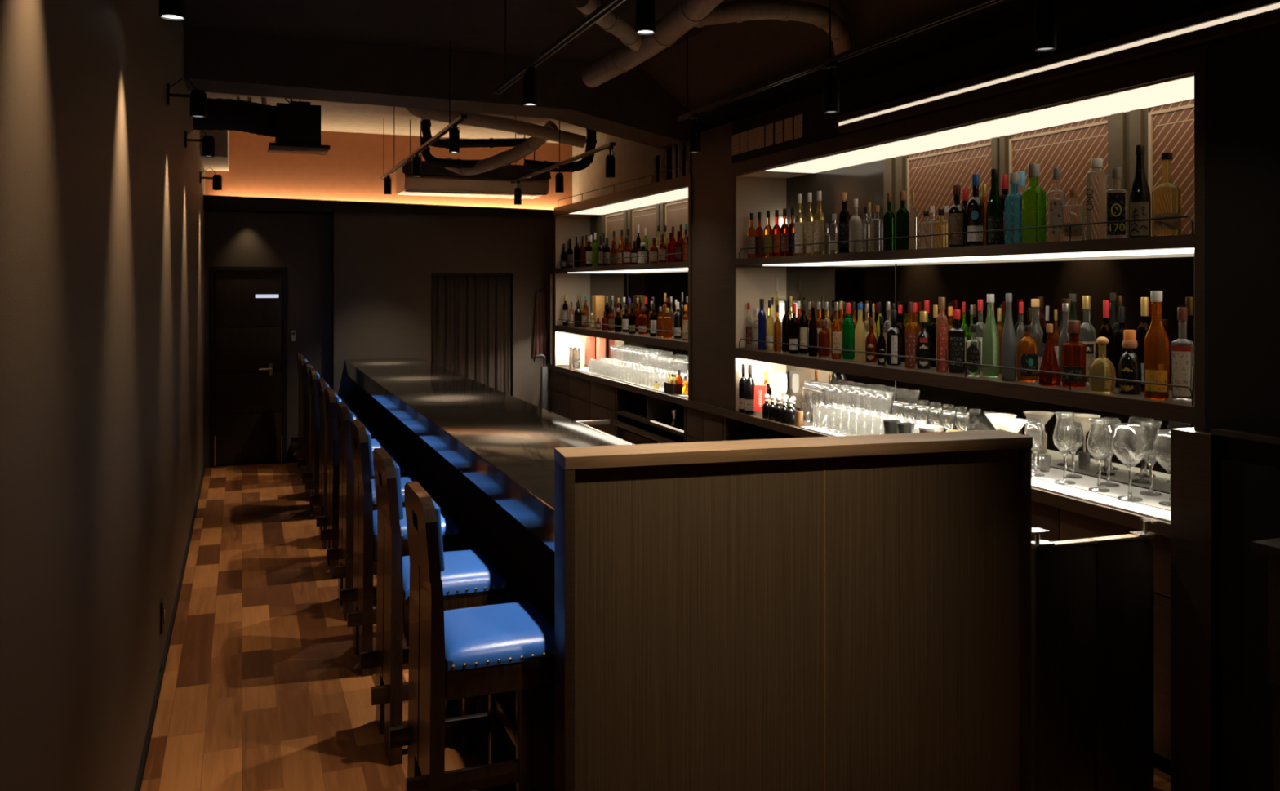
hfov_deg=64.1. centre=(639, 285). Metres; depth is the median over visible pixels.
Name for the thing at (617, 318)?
liquor bottle
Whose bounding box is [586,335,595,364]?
carton
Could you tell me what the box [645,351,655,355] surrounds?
glass
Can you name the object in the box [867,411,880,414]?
glass
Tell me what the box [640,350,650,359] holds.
glass
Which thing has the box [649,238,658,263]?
liquor bottle
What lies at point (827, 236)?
liquor bottle
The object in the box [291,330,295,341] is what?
remote
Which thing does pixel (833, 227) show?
liquor bottle
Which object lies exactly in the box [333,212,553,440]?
wall
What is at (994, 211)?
liquor bottle
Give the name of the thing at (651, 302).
liquor bottle
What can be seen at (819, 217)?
liquor bottle
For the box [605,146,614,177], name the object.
track spotlight
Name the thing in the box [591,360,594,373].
glass
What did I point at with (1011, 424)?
martini glass
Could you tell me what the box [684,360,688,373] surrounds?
wine glass
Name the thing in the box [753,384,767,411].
gift box
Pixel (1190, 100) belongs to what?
wall
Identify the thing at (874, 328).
liquor bottle
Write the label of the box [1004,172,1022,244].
liquor bottle
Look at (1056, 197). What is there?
liquor bottle
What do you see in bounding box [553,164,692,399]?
shelf unit
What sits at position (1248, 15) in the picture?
light
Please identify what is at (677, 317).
liquor bottle
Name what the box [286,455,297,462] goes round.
baseboard
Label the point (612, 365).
glass
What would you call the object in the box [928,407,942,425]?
wine glass
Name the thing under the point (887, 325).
liquor bottle
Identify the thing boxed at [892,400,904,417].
glass
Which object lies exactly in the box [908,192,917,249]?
liquor bottle
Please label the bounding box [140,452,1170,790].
floor
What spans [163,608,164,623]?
socket
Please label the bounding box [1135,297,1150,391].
liquor bottle
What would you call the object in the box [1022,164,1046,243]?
liquor bottle
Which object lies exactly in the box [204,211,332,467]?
wall
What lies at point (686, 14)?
ceiling pipe
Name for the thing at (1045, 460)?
shot glass
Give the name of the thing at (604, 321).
liquor bottle
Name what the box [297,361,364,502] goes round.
bar chair
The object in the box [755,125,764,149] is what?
menu card
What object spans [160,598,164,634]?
wall outlet
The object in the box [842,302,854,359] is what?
liquor bottle
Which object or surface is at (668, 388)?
basket
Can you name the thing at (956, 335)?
liquor bottle
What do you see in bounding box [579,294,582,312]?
liquor bottle
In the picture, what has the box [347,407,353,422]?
cushion
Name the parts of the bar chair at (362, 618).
backrest, seat frame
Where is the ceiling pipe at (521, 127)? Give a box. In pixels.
[405,107,586,147]
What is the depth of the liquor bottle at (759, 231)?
6.64 m
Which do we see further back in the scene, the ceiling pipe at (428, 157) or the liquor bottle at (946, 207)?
the ceiling pipe at (428, 157)
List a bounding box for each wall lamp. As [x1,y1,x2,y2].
[777,371,786,393]
[778,216,786,226]
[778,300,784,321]
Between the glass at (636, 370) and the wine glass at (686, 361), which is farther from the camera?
the glass at (636, 370)
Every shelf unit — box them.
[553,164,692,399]
[732,45,1204,493]
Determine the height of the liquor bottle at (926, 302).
0.333 m
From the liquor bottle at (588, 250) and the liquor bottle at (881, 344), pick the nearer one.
the liquor bottle at (881, 344)
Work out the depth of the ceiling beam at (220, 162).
8.99 m
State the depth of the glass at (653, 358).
8.56 m
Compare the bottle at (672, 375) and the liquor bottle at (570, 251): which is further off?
the liquor bottle at (570, 251)
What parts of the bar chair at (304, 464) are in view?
backrest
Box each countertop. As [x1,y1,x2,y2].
[346,357,631,508]
[546,364,1170,537]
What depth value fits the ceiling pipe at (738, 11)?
5.04 m
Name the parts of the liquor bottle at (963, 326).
bottle glass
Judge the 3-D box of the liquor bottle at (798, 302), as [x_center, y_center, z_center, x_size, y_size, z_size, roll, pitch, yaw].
[1.008,0.255,6.486,0.045,0.310,0.046,0,0,18]
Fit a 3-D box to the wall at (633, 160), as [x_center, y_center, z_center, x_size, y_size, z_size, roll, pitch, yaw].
[0.815,0.070,7.528,0.100,3.360,8.560,0,0,-21]
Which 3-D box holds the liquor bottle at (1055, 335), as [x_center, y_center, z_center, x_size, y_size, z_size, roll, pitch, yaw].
[1.805,0.258,4.437,0.031,0.304,0.032,0,0,25]
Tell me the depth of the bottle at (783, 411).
6.12 m
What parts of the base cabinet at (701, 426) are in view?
drawer, door, drawer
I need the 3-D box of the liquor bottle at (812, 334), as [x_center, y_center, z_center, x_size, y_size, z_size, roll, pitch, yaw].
[1.003,0.253,5.928,0.052,0.314,0.052,0,0,25]
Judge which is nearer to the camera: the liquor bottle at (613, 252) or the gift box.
the gift box
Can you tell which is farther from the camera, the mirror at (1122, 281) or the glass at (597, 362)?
the glass at (597, 362)
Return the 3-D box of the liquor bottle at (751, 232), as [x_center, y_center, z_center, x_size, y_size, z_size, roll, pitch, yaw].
[0.725,-0.323,6.641,0.055,0.295,0.056,0,0,12]
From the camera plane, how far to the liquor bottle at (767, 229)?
6.41 m
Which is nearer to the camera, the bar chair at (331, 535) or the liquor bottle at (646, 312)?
the bar chair at (331, 535)
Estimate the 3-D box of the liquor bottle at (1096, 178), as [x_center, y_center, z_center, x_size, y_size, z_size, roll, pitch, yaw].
[1.802,-0.338,4.033,0.077,0.325,0.078,0,0,34]
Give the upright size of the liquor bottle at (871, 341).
0.237 m
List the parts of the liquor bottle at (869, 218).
bottle glass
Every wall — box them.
[0,0,204,790]
[204,130,572,231]
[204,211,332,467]
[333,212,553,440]
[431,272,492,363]
[572,98,1194,212]
[605,99,1191,266]
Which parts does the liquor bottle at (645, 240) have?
bottle glass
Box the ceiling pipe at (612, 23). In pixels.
[572,0,642,51]
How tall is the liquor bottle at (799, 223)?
0.367 m
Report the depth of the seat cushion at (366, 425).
7.81 m
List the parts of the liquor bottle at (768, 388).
bottle glass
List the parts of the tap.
spout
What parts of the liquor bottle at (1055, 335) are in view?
bottle glass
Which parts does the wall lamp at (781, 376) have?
mounting plate, bulb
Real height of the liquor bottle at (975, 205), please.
0.335 m
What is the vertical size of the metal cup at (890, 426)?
0.125 m
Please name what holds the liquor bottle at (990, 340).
on the shelf unit at (1122, 271)
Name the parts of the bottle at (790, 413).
bottle glass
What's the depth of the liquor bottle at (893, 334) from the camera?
5.26 m
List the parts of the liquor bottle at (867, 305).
bottle glass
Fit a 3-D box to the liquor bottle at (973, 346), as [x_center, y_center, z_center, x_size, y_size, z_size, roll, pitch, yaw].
[1.509,0.294,4.627,0.064,0.232,0.065,0,0,24]
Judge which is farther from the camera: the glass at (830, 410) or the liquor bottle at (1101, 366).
the glass at (830, 410)
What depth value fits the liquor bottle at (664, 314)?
8.47 m
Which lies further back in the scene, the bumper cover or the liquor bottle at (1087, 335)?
the bumper cover
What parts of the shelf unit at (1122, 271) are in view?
panel, dark glass, window post, panel frame, window panel, guard rail, guard rail, window post, panel frame, window panel, window post, panel frame, window panel, panel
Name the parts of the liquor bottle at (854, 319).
bottle glass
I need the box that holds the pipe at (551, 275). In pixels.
[548,274,553,364]
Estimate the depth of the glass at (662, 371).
8.38 m
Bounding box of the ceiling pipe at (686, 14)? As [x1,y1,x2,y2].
[581,0,724,87]
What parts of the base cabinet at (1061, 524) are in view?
drawer, drawer, door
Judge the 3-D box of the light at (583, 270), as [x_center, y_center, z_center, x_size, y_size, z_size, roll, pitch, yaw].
[-0.019,-0.124,8.832,0.348,0.005,2.965,0,0,-21]
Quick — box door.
[210,266,286,467]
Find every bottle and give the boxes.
[561,243,566,267]
[562,294,568,325]
[567,239,573,267]
[568,302,574,325]
[573,236,578,267]
[574,302,581,327]
[577,237,579,266]
[579,235,585,266]
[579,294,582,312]
[581,302,588,327]
[582,295,588,311]
[584,235,587,247]
[585,236,592,266]
[590,235,592,248]
[590,312,594,328]
[592,232,597,266]
[595,317,600,328]
[597,235,603,266]
[601,233,605,266]
[601,311,607,330]
[604,237,609,266]
[604,296,608,318]
[607,306,614,330]
[610,240,616,265]
[611,231,617,250]
[611,295,615,316]
[614,308,621,332]
[616,240,622,265]
[617,297,621,316]
[620,230,625,248]
[621,297,625,329]
[622,238,630,264]
[622,305,628,332]
[626,229,631,264]
[626,297,631,315]
[628,303,635,333]
[631,240,637,264]
[635,224,640,250]
[635,297,639,332]
[637,242,648,263]
[638,306,648,334]
[643,227,648,249]
[644,297,649,333]
[648,301,653,333]
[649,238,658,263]
[649,303,657,336]
[653,381,659,388]
[655,225,661,262]
[657,306,663,336]
[658,234,666,262]
[662,293,667,317]
[662,307,671,337]
[663,225,668,262]
[666,232,674,262]
[666,373,671,383]
[669,296,673,336]
[670,373,674,383]
[671,226,675,262]
[673,302,681,338]
[673,374,677,384]
[675,231,682,262]
[675,369,682,394]
[679,224,684,262]
[680,292,684,337]
[682,229,688,261]
[682,305,688,340]
[682,375,688,395]
[684,223,688,241]
[686,296,688,315]
[738,364,746,413]
[744,364,755,414]
[745,302,751,348]
[747,213,755,257]
[753,308,758,347]
[755,212,764,257]
[757,298,765,350]
[762,393,769,418]
[763,371,767,386]
[764,210,772,257]
[765,300,773,349]
[766,376,772,404]
[768,395,776,420]
[771,297,774,323]
[772,209,780,257]
[773,305,781,351]
[773,395,782,422]
[774,277,778,321]
[774,393,782,406]
[780,208,789,256]
[780,397,787,423]
[782,300,790,351]
[782,395,789,408]
[786,398,795,425]
[787,296,792,319]
[788,207,795,255]
[789,303,799,354]
[791,396,797,410]
[794,194,804,255]
[796,301,799,324]
[799,300,808,354]
[804,192,813,254]
[808,302,811,332]
[808,302,817,356]
[813,191,824,254]
[815,302,822,352]
[817,320,830,356]
[824,222,830,253]
[824,302,831,354]
[830,213,838,253]
[831,302,841,359]
[838,301,844,355]
[839,192,849,253]
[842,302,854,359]
[848,198,862,252]
[852,302,857,328]
[854,303,865,362]
[861,206,870,252]
[863,303,869,342]
[865,317,876,362]
[867,202,872,224]
[870,204,883,251]
[872,303,876,339]
[876,302,880,342]
[876,315,886,364]
[883,192,894,250]
[883,302,891,361]
[886,310,901,364]
[896,191,909,249]
[896,305,905,362]
[905,302,915,368]
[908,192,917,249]
[912,302,920,364]
[915,311,931,368]
[919,210,933,248]
[920,300,932,335]
[928,205,935,248]
[929,305,937,367]
[934,208,947,248]
[935,297,947,372]
[944,205,948,247]
[947,185,965,247]
[947,306,954,368]
[948,309,964,373]
[960,302,967,362]
[962,188,968,246]
[965,324,981,376]
[966,173,984,246]
[968,305,973,340]
[975,299,985,372]
[982,183,987,244]
[982,293,999,377]
[986,168,1003,244]
[996,307,1003,373]
[1000,174,1008,244]
[1001,293,1016,381]
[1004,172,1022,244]
[1016,302,1024,376]
[1017,325,1038,382]
[1018,170,1025,195]
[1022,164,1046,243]
[1030,298,1043,370]
[1038,324,1060,386]
[1042,306,1048,356]
[1048,168,1065,241]
[1052,310,1059,365]
[1058,303,1070,382]
[1062,189,1085,240]
[1062,320,1086,387]
[1078,295,1096,384]
[1086,158,1107,239]
[1088,336,1115,392]
[1098,300,1113,364]
[1105,167,1128,238]
[1114,306,1125,387]
[1117,329,1142,394]
[1128,144,1151,237]
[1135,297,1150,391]
[1143,290,1168,399]
[1151,152,1182,235]
[1170,307,1194,400]
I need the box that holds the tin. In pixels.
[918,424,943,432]
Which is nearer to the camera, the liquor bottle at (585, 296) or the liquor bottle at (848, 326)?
the liquor bottle at (848, 326)
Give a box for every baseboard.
[133,462,205,790]
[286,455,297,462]
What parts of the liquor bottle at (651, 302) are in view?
bottle glass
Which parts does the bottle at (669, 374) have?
bottle glass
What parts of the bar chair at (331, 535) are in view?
backrest, seat frame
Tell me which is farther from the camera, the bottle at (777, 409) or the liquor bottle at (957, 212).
the bottle at (777, 409)
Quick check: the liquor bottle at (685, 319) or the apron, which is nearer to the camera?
the liquor bottle at (685, 319)
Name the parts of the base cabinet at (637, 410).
door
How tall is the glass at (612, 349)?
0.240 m
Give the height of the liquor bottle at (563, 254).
0.255 m
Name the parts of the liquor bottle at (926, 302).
bottle glass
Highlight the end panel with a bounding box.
[554,429,1032,790]
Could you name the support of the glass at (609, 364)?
on the sheet at (585, 370)
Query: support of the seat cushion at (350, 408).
on the bar chair at (300, 450)
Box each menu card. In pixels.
[731,133,739,155]
[739,130,747,153]
[747,128,755,151]
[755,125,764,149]
[765,123,773,146]
[774,120,782,144]
[784,116,792,141]
[794,114,802,138]
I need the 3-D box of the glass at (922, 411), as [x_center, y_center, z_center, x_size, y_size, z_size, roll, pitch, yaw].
[1.472,0.723,5.316,0.068,0.190,0.068,0,0,-21]
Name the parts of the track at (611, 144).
hanging rod, hanging rod, rail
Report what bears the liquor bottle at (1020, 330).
on the shelf unit at (1122, 271)
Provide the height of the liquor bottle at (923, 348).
0.282 m
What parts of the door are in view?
panel, panel, panel, panel, lever, handle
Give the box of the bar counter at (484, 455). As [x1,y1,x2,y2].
[345,357,631,688]
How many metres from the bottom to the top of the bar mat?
0.004 m
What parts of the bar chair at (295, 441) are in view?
backrest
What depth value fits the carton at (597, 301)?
9.71 m
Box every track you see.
[381,40,466,179]
[493,0,625,93]
[511,115,615,183]
[676,0,1003,120]
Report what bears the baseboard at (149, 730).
attached to the wall at (102, 211)
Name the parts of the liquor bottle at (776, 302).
bottle glass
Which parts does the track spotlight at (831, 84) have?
stem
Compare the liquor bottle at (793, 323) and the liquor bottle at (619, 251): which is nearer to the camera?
the liquor bottle at (793, 323)
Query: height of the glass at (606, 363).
0.121 m
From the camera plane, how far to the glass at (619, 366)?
8.85 m
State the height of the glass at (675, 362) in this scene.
0.083 m
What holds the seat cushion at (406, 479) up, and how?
on the bar chair at (344, 571)
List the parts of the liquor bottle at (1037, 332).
bottle glass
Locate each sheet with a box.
[568,367,688,397]
[800,426,1170,522]
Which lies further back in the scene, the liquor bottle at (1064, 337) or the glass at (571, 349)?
the glass at (571, 349)
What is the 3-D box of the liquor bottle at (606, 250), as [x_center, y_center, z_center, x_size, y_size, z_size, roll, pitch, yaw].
[-0.305,-0.309,9.449,0.059,0.268,0.060,0,0,2]
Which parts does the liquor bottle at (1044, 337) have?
bottle glass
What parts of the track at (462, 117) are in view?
hanging rod, hanging rod, rail, hanging rod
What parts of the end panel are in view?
panel, panel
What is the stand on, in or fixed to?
on the countertop at (1113, 515)
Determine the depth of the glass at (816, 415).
5.87 m
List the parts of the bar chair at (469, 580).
backrest, leg, seat frame, leg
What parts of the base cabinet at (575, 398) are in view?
drawer, door, drawer, door, drawer, door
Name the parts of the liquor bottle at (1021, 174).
bottle glass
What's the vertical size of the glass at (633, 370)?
0.121 m
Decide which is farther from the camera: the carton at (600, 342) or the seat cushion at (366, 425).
the carton at (600, 342)
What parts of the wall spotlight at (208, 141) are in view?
wall plate, arm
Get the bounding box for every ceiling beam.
[183,28,709,148]
[200,129,229,171]
[640,0,1099,128]
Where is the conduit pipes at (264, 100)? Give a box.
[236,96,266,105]
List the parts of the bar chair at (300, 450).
backrest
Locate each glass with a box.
[568,347,573,368]
[573,347,580,368]
[587,359,595,372]
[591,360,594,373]
[593,360,599,373]
[596,360,603,374]
[599,361,606,375]
[602,362,605,376]
[605,362,612,376]
[608,363,615,377]
[609,345,619,359]
[611,364,618,377]
[613,346,624,360]
[614,364,622,378]
[617,346,628,361]
[617,365,622,379]
[621,365,626,380]
[622,347,632,362]
[624,366,631,381]
[626,348,635,363]
[627,367,635,382]
[631,348,638,364]
[631,368,639,382]
[635,349,644,364]
[635,368,642,384]
[638,369,645,385]
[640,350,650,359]
[641,370,649,386]
[642,355,650,365]
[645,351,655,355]
[645,371,653,386]
[646,355,654,366]
[649,372,657,387]
[650,351,661,356]
[650,356,658,367]
[654,357,663,368]
[656,368,663,374]
[657,374,665,386]
[659,358,667,368]
[659,376,668,387]
[660,369,667,375]
[663,359,672,369]
[664,370,671,376]
[668,360,676,370]
[672,360,681,371]
[677,361,687,372]
[681,373,688,382]
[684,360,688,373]
[800,386,813,421]
[804,380,818,387]
[806,387,818,422]
[813,382,828,389]
[813,389,826,424]
[813,404,824,427]
[819,404,831,429]
[822,383,838,405]
[826,406,839,431]
[829,404,840,406]
[832,385,845,405]
[834,408,846,433]
[836,404,848,408]
[841,409,854,435]
[842,385,858,407]
[844,406,856,409]
[848,411,862,435]
[852,408,864,411]
[853,387,870,409]
[857,413,870,435]
[859,409,872,413]
[864,389,880,411]
[865,414,878,435]
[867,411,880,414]
[873,416,887,434]
[875,391,893,413]
[876,413,889,416]
[884,414,898,419]
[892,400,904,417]
[893,417,907,422]
[902,418,916,422]
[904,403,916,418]
[912,420,926,432]
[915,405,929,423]
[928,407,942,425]
[942,409,955,430]
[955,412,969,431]
[985,413,1017,430]
[994,417,1027,433]
[1024,417,1042,469]
[1025,422,1045,476]
[1039,454,1051,472]
[1052,411,1077,484]
[1066,422,1083,478]
[1086,417,1111,492]
[1100,418,1120,487]
[1110,423,1149,501]
[1139,420,1162,496]
[1151,429,1170,506]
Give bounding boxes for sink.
[574,418,677,444]
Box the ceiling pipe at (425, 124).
[421,119,528,148]
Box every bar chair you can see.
[290,352,348,474]
[293,355,355,484]
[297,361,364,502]
[302,368,374,519]
[309,377,391,549]
[316,387,406,577]
[326,401,429,621]
[339,419,459,676]
[360,447,506,765]
[388,480,554,790]
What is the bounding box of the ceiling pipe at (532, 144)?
[444,120,558,176]
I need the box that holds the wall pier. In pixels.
[692,121,733,410]
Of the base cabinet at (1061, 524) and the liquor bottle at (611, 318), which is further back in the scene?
the liquor bottle at (611, 318)
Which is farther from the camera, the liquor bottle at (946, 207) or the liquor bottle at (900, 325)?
the liquor bottle at (900, 325)
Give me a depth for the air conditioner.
9.86 m
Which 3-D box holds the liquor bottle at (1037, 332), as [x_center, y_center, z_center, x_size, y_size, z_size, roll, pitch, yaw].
[1.761,0.235,4.551,0.075,0.350,0.076,0,0,29]
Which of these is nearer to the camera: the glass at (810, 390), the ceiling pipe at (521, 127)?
the glass at (810, 390)
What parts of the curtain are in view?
curtain rod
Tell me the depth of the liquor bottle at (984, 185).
4.81 m
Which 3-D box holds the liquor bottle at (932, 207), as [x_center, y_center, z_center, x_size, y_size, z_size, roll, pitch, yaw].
[1.497,-0.290,5.231,0.052,0.231,0.052,0,0,6]
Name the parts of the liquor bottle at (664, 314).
bottle glass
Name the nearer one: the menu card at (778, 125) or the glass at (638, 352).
the menu card at (778, 125)
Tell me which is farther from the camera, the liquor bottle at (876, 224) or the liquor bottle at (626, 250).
the liquor bottle at (626, 250)
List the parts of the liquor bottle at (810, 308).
bottle glass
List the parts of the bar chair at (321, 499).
backrest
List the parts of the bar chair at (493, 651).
backrest, leg, seat frame, leg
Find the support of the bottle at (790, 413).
on the countertop at (1113, 515)
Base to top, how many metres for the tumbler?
0.090 m
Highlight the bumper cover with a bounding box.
[289,443,293,450]
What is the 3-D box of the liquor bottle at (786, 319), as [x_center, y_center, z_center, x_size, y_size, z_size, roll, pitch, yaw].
[0.906,0.252,6.336,0.054,0.317,0.054,0,0,-1]
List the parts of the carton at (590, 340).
carton lid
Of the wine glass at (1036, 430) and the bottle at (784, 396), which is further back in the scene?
the bottle at (784, 396)
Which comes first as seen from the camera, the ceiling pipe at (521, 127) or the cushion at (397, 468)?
the cushion at (397, 468)
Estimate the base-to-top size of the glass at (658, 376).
0.090 m
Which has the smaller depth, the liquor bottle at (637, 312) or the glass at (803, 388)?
the glass at (803, 388)
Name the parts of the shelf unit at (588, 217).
panel, dark glass, window post, panel frame, window panel, guard rail, guard rail, guard rail, window post, panel frame, window panel, window post, panel frame, window panel, panel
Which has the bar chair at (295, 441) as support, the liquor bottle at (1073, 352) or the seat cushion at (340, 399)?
the seat cushion at (340, 399)
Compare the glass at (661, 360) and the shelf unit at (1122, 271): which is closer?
the shelf unit at (1122, 271)
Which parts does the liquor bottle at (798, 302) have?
bottle glass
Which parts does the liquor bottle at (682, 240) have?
bottle glass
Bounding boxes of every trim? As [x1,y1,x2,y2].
[203,195,553,217]
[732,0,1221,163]
[1170,427,1279,790]
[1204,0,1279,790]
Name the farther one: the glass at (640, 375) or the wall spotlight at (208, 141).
the glass at (640, 375)
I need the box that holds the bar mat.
[1031,462,1170,511]
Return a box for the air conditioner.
[395,120,551,199]
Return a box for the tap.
[533,354,547,410]
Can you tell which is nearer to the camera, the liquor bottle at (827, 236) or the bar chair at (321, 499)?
the liquor bottle at (827, 236)
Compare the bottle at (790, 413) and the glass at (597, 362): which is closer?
the bottle at (790, 413)
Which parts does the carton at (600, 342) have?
carton lid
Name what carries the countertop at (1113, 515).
on the base cabinet at (1061, 524)
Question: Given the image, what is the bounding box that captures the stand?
[754,411,762,416]
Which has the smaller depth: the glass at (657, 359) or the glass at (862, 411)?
the glass at (862, 411)
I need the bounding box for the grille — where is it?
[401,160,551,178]
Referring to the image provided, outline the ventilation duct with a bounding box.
[192,97,329,155]
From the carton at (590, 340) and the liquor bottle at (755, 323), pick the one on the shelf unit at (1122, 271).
the liquor bottle at (755, 323)
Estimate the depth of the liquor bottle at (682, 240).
8.16 m
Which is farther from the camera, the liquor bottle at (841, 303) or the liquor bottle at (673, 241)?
the liquor bottle at (673, 241)
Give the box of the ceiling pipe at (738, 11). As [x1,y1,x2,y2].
[693,0,853,55]
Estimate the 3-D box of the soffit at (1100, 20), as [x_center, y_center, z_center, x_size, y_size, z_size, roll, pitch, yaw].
[1.462,-0.936,5.120,0.440,0.267,3.602,0,0,-21]
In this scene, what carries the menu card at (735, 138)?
attached to the wall at (633, 160)
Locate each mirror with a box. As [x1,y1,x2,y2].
[590,270,688,373]
[786,253,1194,493]
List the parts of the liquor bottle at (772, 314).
bottle glass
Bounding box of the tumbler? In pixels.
[795,410,803,426]
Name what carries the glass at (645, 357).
on the glass
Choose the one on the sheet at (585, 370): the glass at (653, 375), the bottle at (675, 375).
the glass at (653, 375)
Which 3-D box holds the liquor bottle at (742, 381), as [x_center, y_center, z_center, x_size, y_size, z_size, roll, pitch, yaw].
[0.673,0.667,6.641,0.062,0.315,0.063,0,0,22]
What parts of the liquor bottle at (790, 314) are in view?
bottle glass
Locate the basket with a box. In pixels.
[663,382,675,394]
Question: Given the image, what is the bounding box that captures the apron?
[533,289,548,356]
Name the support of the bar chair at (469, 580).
on the floor
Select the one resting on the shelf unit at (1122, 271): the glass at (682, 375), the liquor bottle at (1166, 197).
the liquor bottle at (1166, 197)
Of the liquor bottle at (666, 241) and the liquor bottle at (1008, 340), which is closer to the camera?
the liquor bottle at (1008, 340)
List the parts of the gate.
pivot plate, pivot plate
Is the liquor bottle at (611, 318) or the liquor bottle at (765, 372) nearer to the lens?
the liquor bottle at (765, 372)
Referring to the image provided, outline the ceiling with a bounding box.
[182,0,734,143]
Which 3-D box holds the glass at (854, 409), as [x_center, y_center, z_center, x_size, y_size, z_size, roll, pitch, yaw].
[1.212,0.752,5.680,0.069,0.131,0.069,0,0,-21]
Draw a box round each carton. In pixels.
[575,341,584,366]
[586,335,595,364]
[591,295,604,328]
[595,337,604,360]
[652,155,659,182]
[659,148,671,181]
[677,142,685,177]
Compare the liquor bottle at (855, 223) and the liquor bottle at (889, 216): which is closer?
the liquor bottle at (889, 216)
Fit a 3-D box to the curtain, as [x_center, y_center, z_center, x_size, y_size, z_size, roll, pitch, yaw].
[-1.745,0.787,10.590,0.840,1.826,0.057,0,0,-21]
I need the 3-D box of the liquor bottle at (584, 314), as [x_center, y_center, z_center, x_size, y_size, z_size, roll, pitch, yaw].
[-0.541,0.290,10.056,0.070,0.240,0.071,0,0,5]
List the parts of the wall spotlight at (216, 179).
wall plate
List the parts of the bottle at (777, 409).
bottle glass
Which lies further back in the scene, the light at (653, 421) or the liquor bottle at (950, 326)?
the light at (653, 421)
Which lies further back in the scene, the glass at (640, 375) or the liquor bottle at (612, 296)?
the liquor bottle at (612, 296)
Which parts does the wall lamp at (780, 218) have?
mounting plate, bulb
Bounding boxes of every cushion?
[334,392,338,402]
[338,396,348,404]
[344,402,354,412]
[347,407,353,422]
[352,412,364,422]
[361,422,373,436]
[364,427,373,476]
[370,476,429,504]
[371,439,390,453]
[372,453,405,473]
[373,506,458,541]
[392,459,403,519]
[402,550,506,599]
[431,498,444,571]
[444,601,554,671]
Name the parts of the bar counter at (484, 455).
panel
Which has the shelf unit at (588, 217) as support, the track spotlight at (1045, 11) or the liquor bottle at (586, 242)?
the liquor bottle at (586, 242)
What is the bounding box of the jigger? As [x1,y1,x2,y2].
[671,409,677,426]
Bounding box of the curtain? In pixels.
[431,273,511,395]
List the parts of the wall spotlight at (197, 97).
wall plate, arm, cord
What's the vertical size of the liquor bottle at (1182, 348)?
0.331 m
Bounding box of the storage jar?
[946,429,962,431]
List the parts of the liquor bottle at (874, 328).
bottle glass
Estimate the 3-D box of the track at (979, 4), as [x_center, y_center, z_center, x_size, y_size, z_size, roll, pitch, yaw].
[1.047,-1.264,3.788,0.036,0.631,4.512,0,0,-21]
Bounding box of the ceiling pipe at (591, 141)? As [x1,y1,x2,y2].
[523,128,596,172]
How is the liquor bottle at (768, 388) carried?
on the countertop at (1113, 515)
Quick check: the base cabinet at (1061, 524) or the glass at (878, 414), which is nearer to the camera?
the base cabinet at (1061, 524)
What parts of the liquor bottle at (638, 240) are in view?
bottle glass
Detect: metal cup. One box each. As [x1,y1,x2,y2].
[883,419,900,434]
[897,422,915,433]
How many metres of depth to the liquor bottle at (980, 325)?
4.83 m
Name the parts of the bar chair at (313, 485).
backrest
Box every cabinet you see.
[550,369,615,436]
[615,386,688,444]
[686,406,724,442]
[724,417,799,440]
[1031,500,1170,760]
[1251,537,1279,790]
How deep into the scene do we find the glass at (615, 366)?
8.93 m
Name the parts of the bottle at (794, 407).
bottle glass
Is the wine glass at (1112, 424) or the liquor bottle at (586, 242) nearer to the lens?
the wine glass at (1112, 424)
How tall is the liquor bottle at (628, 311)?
0.296 m
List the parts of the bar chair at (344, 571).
backrest, seat frame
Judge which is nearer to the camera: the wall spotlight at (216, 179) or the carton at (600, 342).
the wall spotlight at (216, 179)
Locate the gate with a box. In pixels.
[1031,517,1159,790]
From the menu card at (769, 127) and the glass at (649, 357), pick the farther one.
the glass at (649, 357)
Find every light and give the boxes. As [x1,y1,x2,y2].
[567,267,688,273]
[569,187,688,214]
[650,420,684,432]
[762,248,1194,266]
[765,75,1194,173]
[836,0,1279,133]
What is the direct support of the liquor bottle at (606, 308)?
on the shelf unit at (588, 217)
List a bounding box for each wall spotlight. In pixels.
[159,0,186,21]
[166,78,206,118]
[184,126,214,157]
[199,168,222,190]
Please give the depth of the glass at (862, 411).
5.62 m
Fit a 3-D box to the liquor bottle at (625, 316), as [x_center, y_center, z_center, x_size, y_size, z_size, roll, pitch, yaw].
[-0.124,0.291,8.984,0.062,0.237,0.063,0,0,11]
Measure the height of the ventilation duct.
0.583 m
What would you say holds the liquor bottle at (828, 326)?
on the shelf unit at (1122, 271)
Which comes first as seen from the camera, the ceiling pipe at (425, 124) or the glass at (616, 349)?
the ceiling pipe at (425, 124)
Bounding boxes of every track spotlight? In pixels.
[383,175,391,194]
[412,153,421,176]
[448,124,459,153]
[514,181,521,204]
[523,66,537,106]
[555,164,564,192]
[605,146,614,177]
[635,0,655,35]
[688,113,700,153]
[823,61,839,113]
[1034,0,1056,52]
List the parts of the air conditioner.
hanging rod, hanging rod, casing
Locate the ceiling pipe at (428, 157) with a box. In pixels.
[419,137,521,168]

